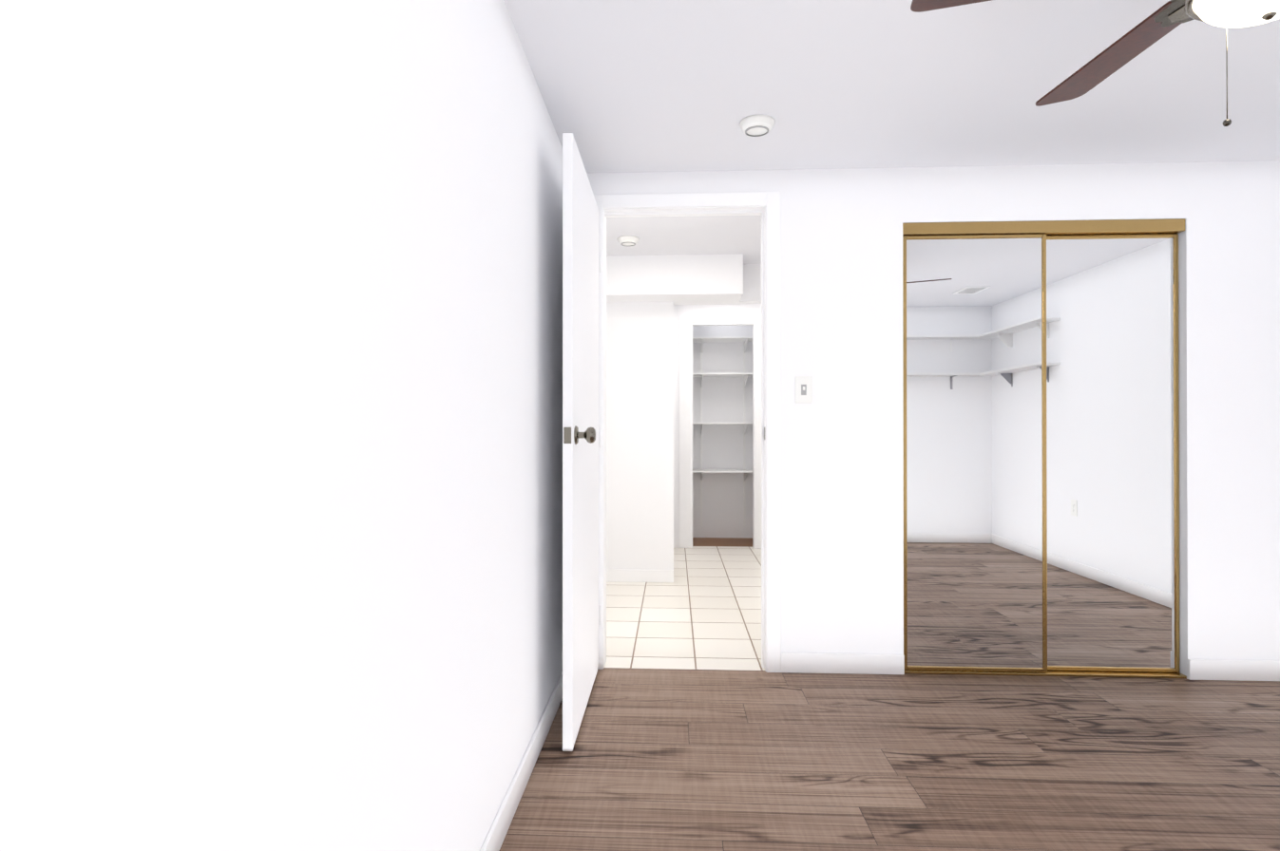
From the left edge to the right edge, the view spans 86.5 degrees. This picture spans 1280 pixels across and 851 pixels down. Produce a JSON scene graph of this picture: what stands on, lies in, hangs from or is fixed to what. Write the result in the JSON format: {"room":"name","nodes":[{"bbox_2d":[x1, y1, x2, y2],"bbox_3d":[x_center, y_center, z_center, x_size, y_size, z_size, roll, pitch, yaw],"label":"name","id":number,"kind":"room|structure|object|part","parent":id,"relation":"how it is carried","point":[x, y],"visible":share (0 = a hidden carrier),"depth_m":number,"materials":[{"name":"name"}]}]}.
{"room":"empty bedroom","nodes":[
{"label":"empty bedroom","id":0,"kind":"room"},
{"bbox_2d":[0,0,562,850],"bbox_3d":[-0.459,-0.030,1.431,0.120,2.300,3.712,0,0,3],"label":"wall","id":1,"kind":"structure","parent":0,"point":[279,424],"depth_m":0.80,"materials":[{"name":"white paint"}]},
{"bbox_2d":[479,672,562,850],"bbox_3d":[-0.396,1.075,1.369,0.012,0.090,3.580,0,0,3],"label":"baseboard","id":2,"kind":"structure","parent":1,"relation":"attached to","point":[499,830],"depth_m":2.06,"materials":[{"name":"white wood"}]},
{"bbox_2d":[606,264,761,570],"bbox_3d":[0.068,-0.015,4.993,2.440,2.300,0.120,0,0,3],"label":"wall","id":3,"kind":"structure","parent":0,"point":[640,435],"depth_m":4.94,"materials":[{"name":"white paint"}]},
{"bbox_2d":[606,569,673,582],"bbox_3d":[-0.454,1.089,4.948,1.400,0.090,0.012,0,0,3],"label":"baseboard","id":4,"kind":"structure","parent":3,"relation":"attached to","point":[635,576],"depth_m":4.92,"materials":[{"name":"white wood"}]},
{"bbox_2d":[604,546,764,670],"bbox_3d":[-0.001,1.184,4.803,2.560,0.100,3.296,0,0,3],"label":"floor","id":5,"kind":"structure","parent":0,"point":[702,611],"depth_m":4.04,"materials":[{"name":"beige tile"}]},
{"bbox_2d":[673,304,761,548],"bbox_3d":[0.777,-0.010,6.369,1.160,2.300,0.100,0,0,3],"label":"wall","id":6,"kind":"structure","parent":0,"point":[681,311],"depth_m":6.34,"materials":[{"name":"white paint"}]},
{"bbox_2d":[679,316,690,548],"bbox_3d":[0.420,0.060,6.331,0.110,2.160,0.012,0,0,3],"label":"trim","id":7,"kind":"structure","parent":6,"relation":"attached to","point":[684,431],"depth_m":6.33,"materials":[{"name":"white wood"}]},
{"bbox_2d":[690,315,756,323],"bbox_3d":[0.775,-0.990,6.317,0.600,0.060,0.012,0,0,3],"label":"trim","id":8,"kind":"structure","parent":6,"relation":"attached to","point":[726,318],"depth_m":6.31,"materials":[{"name":"white"}]},
{"bbox_2d":[690,322,756,549],"bbox_3d":[0.777,0.090,6.369,0.600,2.100,0.101,0,0,3],"label":"door frame","id":9,"kind":"structure","parent":6,"relation":"attached to","point":[754,452],"depth_m":6.33,"materials":[{"name":"white wood"}]},
{"bbox_2d":[755,315,761,549],"bbox_3d":[1.104,0.060,6.297,0.060,2.160,0.012,0,0,3],"label":"trim","id":10,"kind":"structure","parent":6,"relation":"attached to","point":[758,414],"depth_m":6.29,"materials":[{"name":"white wood"}]},
{"bbox_2d":[692,537,752,547],"bbox_3d":[0.809,1.192,6.788,1.340,0.100,0.750,0,0,3],"label":"floor","id":11,"kind":"structure","parent":0,"point":[721,542],"depth_m":6.67,"materials":[{"name":"brown wood"}]},
{"bbox_2d":[692,325,752,538],"bbox_3d":[0.767,-0.007,6.971,1.240,2.300,0.100,0,0,3],"label":"wall","id":12,"kind":"structure","parent":0,"point":[722,493],"depth_m":6.92,"materials":[{"name":"white paint"}]},
{"bbox_2d":[692,336,752,526],"bbox_3d":[0.809,0.057,6.743,1.125,1.930,0.350,0,0,3],"label":"shelves","id":13,"kind":"object","parent":12,"relation":"attached to","point":[701,340],"visible":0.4,"depth_m":6.82,"materials":[{"name":"white wood"}]},
{"bbox_2d":[499,668,1279,850],"bbox_3d":[1.370,1.169,1.221,3.795,0.100,3.724,0,0,3],"label":"floor","id":14,"kind":"structure","parent":0,"point":[687,760],"depth_m":2.24,"materials":[{"name":"brown wood"}]},
{"bbox_2d":[503,0,1279,264],"bbox_3d":[1.006,-1.222,3.274,4.725,0.100,7.770,0,0,3],"label":"ceiling","id":15,"kind":"structure","parent":0,"point":[651,85],"depth_m":2.38,"materials":[{"name":"white paint"}]},
{"bbox_2d":[617,235,639,246],"bbox_3d":[-0.073,-1.149,4.247,0.136,0.038,0.136,0,0,3],"label":"smoke detector","id":16,"kind":"object","parent":15,"relation":"attached to","point":[627,240],"visible":0.96,"depth_m":4.21,"materials":[{"name":"white plastic"}]},
{"bbox_2d":[620,241,635,246],"bbox_3d":[-0.073,-1.133,4.247,0.092,0.004,0.092,0,0,3],"label":"grille","id":17,"kind":"object","parent":16,"relation":"attached to","point":[624,243],"depth_m":4.23,"materials":[{"name":"grey plastic"}]},
{"bbox_2d":[606,253,743,303],"bbox_3d":[-0.226,-1.031,4.811,1.870,0.270,0.280,0,0,3],"label":"ceiling soffit","id":18,"kind":"structure","parent":15,"relation":"attached to","point":[680,278],"depth_m":4.65,"materials":[{"name":"white paint"}]},
{"bbox_2d":[739,114,774,136],"bbox_3d":[0.453,-1.156,2.635,0.136,0.038,0.136,0,0,3],"label":"smoke detector","id":19,"kind":"object","parent":15,"relation":"attached to","point":[755,125],"visible":1,"depth_m":2.60,"materials":[{"name":"white plastic"}]},
{"bbox_2d":[745,125,769,136],"bbox_3d":[0.453,-1.139,2.634,0.092,0.004,0.092,0,0,3],"label":"grille","id":20,"kind":"object","parent":19,"relation":"attached to","point":[750,130],"depth_m":2.63,"materials":[{"name":"grey plastic"}]},
{"bbox_2d":[910,0,1279,126],"bbox_3d":[1.274,-0.856,1.426,1.318,0.649,1.289,0,0,3],"label":"ceiling fan","id":21,"kind":"object","parent":15,"relation":"hanging from","point":[1155,27],"visible":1,"depth_m":1.62,"materials":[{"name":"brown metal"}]},
{"bbox_3d":[0.877,-0.987,1.510,0.517,0.037,0.245,0,0,3],"label":"blade","id":22,"kind":"part","parent":21,"relation":"part of","materials":[{"name":"brown wood"}]},
{"bbox_3d":[1.267,-0.986,1.816,0.179,0.037,0.512,0,0,3],"label":"blade","id":23,"kind":"part","parent":21,"relation":"part of","materials":[{"name":"brown wood"}]},
{"bbox_3d":[1.256,-0.648,1.455,0.016,0.016,0.016,0,0,3],"label":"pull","id":24,"kind":"part","parent":21,"relation":"part of","materials":[{"name":"silver metal"}]},
{"bbox_3d":[1.256,-0.803,1.455,0.002,0.296,0.002,0,0,3],"label":"chain","id":25,"kind":"part","parent":21,"relation":"part of","materials":[{"name":"silver metal"}]},
{"bbox_2d":[587,160,1279,679],"bbox_3d":[1.465,-0.023,3.133,3.555,2.300,0.120,0,0,3],"label":"wall","id":26,"kind":"structure","parent":0,"point":[841,453],"depth_m":3.08,"materials":[{"name":"white paint"}]},
{"bbox_2d":[562,133,601,751],"bbox_3d":[-0.190,0.056,2.734,0.108,2.114,0.831,0,0,3],"label":"door leaf","id":27,"kind":"structure","parent":26,"relation":"in","point":[580,438],"depth_m":2.48,"materials":[{"name":"white wood"}]},
{"bbox_3d":[-0.247,0.034,2.322,0.025,0.056,0.003,0,0,3],"label":"latch plate","id":28,"kind":"part","parent":27,"relation":"part of","materials":[{"name":"silver metal"}]},
{"bbox_2d":[604,210,761,217],"bbox_3d":[0.201,-0.997,3.200,0.733,0.012,0.030,0,0,3],"label":"door frame","id":29,"kind":"object","parent":26,"relation":"attached to","point":[679,214],"visible":1,"depth_m":3.19,"materials":[{"name":"white wood"}]},
{"bbox_2d":[593,191,781,672],"bbox_3d":[0.206,0.029,3.190,0.877,2.196,0.133,0,0,3],"label":"door frame","id":30,"kind":"structure","parent":26,"relation":"attached to","point":[773,238],"depth_m":3.12,"materials":[{"name":"white wood"}]},
{"bbox_2d":[761,210,764,668],"bbox_3d":[0.573,0.062,3.177,0.012,2.130,0.030,0,0,3],"label":"door frame","id":31,"kind":"object","parent":26,"relation":"attached to","point":[762,438],"visible":0.93,"depth_m":3.16,"materials":[{"name":"white wood"}]},
{"bbox_2d":[795,376,812,403],"bbox_3d":[0.747,-0.163,3.100,0.078,0.124,0.018,0,0,3],"label":"switch plate","id":32,"kind":"object","parent":26,"relation":"attached to","point":[803,390],"visible":1,"depth_m":3.10,"materials":[{"name":"white plastic"}]},
{"bbox_3d":[0.747,-0.163,3.103,0.024,0.048,0.002,0,0,3],"label":"toggle frame","id":33,"kind":"part","parent":32,"relation":"part of","materials":[{"name":"grey plastic"}]},
{"bbox_2d":[781,652,904,674],"bbox_3d":[0.918,1.082,3.090,0.554,0.090,0.012,0,0,3],"label":"baseboard","id":34,"kind":"structure","parent":26,"relation":"attached to","point":[842,663],"depth_m":3.08,"materials":[{"name":"white wood"}]},
{"bbox_2d":[902,218,1186,678],"bbox_3d":[1.816,0.102,3.095,1.240,2.050,0.071,0,0,3],"label":"sliding closet door","id":35,"kind":"structure","parent":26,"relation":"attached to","point":[1041,453],"depth_m":3.09,"materials":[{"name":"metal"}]},
{"bbox_3d":[1.208,0.123,3.107,0.017,1.979,0.020,0,0,3],"label":"frame","id":36,"kind":"part","parent":35,"relation":"part of","materials":[{"name":"gold metal"}]},
{"bbox_3d":[1.518,-0.858,3.096,0.602,0.017,0.020,0,0,3],"label":"frame","id":37,"kind":"part","parent":35,"relation":"part of","materials":[{"name":"gold metal"}]},
{"bbox_3d":[1.518,1.104,3.088,0.602,0.017,0.020,0,0,3],"label":"frame","id":38,"kind":"part","parent":35,"relation":"part of","materials":[{"name":"gold metal"}]},
{"bbox_3d":[1.518,0.123,3.091,0.602,1.945,0.006,0,0,3],"label":"glass","id":39,"kind":"part","parent":35,"relation":"part of","materials":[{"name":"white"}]},
{"bbox_3d":[1.827,0.123,3.076,0.017,1.979,0.020,0,0,3],"label":"frame","id":40,"kind":"part","parent":35,"relation":"part of","materials":[{"name":"gold metal"}]},
{"bbox_3d":[2.114,-0.858,3.096,0.602,0.017,0.020,0,0,3],"label":"frame","id":41,"kind":"part","parent":35,"relation":"part of","materials":[{"name":"gold metal"}]},
{"bbox_3d":[2.114,0.123,3.091,0.602,1.945,0.006,0,0,3],"label":"glass","id":42,"kind":"part","parent":35,"relation":"part of","materials":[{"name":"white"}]},
{"bbox_3d":[2.114,1.104,3.088,0.602,0.017,0.020,0,0,3],"label":"frame","id":43,"kind":"part","parent":35,"relation":"part of","materials":[{"name":"gold metal"}]},
{"bbox_3d":[2.424,0.123,3.077,0.017,1.979,0.020,0,0,3],"label":"frame","id":44,"kind":"part","parent":35,"relation":"part of","materials":[{"name":"gold metal"}]},
{"bbox_2d":[1187,659,1279,681],"bbox_3d":[2.829,1.081,2.995,0.793,0.090,0.012,0,0,3],"label":"baseboard","id":45,"kind":"structure","parent":26,"relation":"attached to","point":[1233,670],"depth_m":3.00,"materials":[{"name":"white wood"}]}
]}

